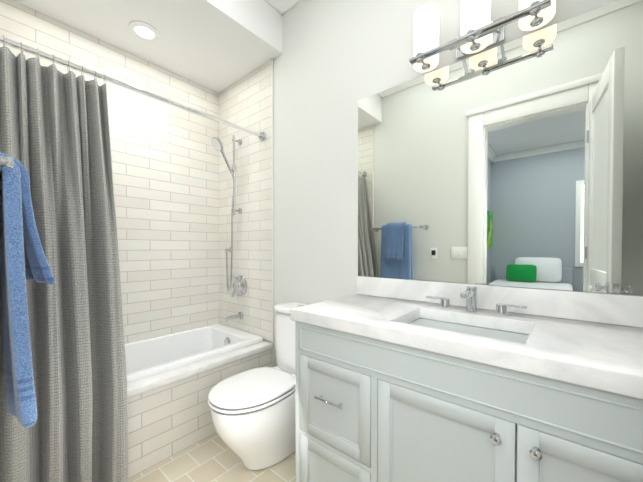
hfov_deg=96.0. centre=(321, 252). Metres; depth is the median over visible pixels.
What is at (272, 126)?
tile trim
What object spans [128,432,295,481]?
floor
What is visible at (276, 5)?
crown molding
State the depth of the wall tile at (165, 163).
2.25 m
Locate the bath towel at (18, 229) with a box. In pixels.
[0,162,36,427]
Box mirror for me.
[358,0,642,295]
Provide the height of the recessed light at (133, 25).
0.012 m
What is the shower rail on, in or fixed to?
attached to the wall tile at (244, 101)
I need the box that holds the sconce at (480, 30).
[409,0,555,71]
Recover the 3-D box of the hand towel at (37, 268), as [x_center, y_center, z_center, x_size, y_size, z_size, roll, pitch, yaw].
[-1.005,-0.094,0.907,0.227,0.400,0.232,1,1,40]
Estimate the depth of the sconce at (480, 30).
1.21 m
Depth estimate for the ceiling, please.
1.93 m
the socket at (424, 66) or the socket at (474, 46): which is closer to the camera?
the socket at (474, 46)
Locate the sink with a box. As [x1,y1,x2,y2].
[406,316,525,339]
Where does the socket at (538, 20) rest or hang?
attached to the sconce at (480, 30)
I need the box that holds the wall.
[264,0,640,366]
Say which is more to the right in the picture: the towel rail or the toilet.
the toilet
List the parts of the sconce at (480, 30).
lamp shade, lamp shade, lamp shade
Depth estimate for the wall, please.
1.84 m
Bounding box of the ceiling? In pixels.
[14,0,281,92]
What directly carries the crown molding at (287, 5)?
attached to the wall
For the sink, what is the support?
in the countertop
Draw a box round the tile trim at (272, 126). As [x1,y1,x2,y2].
[271,59,273,366]
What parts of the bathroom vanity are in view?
drawer rail, drawer rail, drawer rail, drawer panel, drawer panel, frame rail drawer, door rail, door panel, frame, knob, knob, door panel, door rail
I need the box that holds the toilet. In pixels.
[208,302,309,469]
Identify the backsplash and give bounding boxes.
[357,276,642,327]
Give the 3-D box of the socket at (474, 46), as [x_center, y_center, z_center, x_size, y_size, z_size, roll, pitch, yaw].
[0.655,-0.878,1.233,0.044,0.011,0.044,1,1,40]
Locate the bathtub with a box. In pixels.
[125,324,272,478]
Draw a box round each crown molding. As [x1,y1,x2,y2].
[264,0,282,15]
[281,0,301,14]
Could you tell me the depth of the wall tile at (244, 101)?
2.38 m
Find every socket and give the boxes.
[421,63,430,69]
[469,42,480,50]
[530,16,543,26]
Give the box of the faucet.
[426,284,529,315]
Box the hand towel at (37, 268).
[0,153,54,284]
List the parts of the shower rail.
handshower handle, spout, valve plate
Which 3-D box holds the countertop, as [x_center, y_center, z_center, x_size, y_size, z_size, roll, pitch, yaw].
[0.579,0.276,1.049,1.410,0.050,0.562,1,1,40]
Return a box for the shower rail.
[211,135,246,321]
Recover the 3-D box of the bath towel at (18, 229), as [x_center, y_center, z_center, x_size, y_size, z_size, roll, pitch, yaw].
[-1.009,0.122,0.909,0.351,0.787,0.135,1,1,40]
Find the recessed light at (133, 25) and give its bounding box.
[129,21,159,41]
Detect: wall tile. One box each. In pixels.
[0,0,219,343]
[219,60,271,341]
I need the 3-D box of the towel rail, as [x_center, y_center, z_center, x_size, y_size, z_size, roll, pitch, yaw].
[-1.016,0.110,0.917,0.622,0.805,0.226,1,1,40]
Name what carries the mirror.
attached to the wall
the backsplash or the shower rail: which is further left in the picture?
the shower rail
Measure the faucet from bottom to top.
0.102 m
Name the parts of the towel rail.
post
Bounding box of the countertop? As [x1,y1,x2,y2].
[290,292,642,391]
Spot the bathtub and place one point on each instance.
(173, 379)
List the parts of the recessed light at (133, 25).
recessed ceiling light lens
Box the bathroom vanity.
[290,316,642,481]

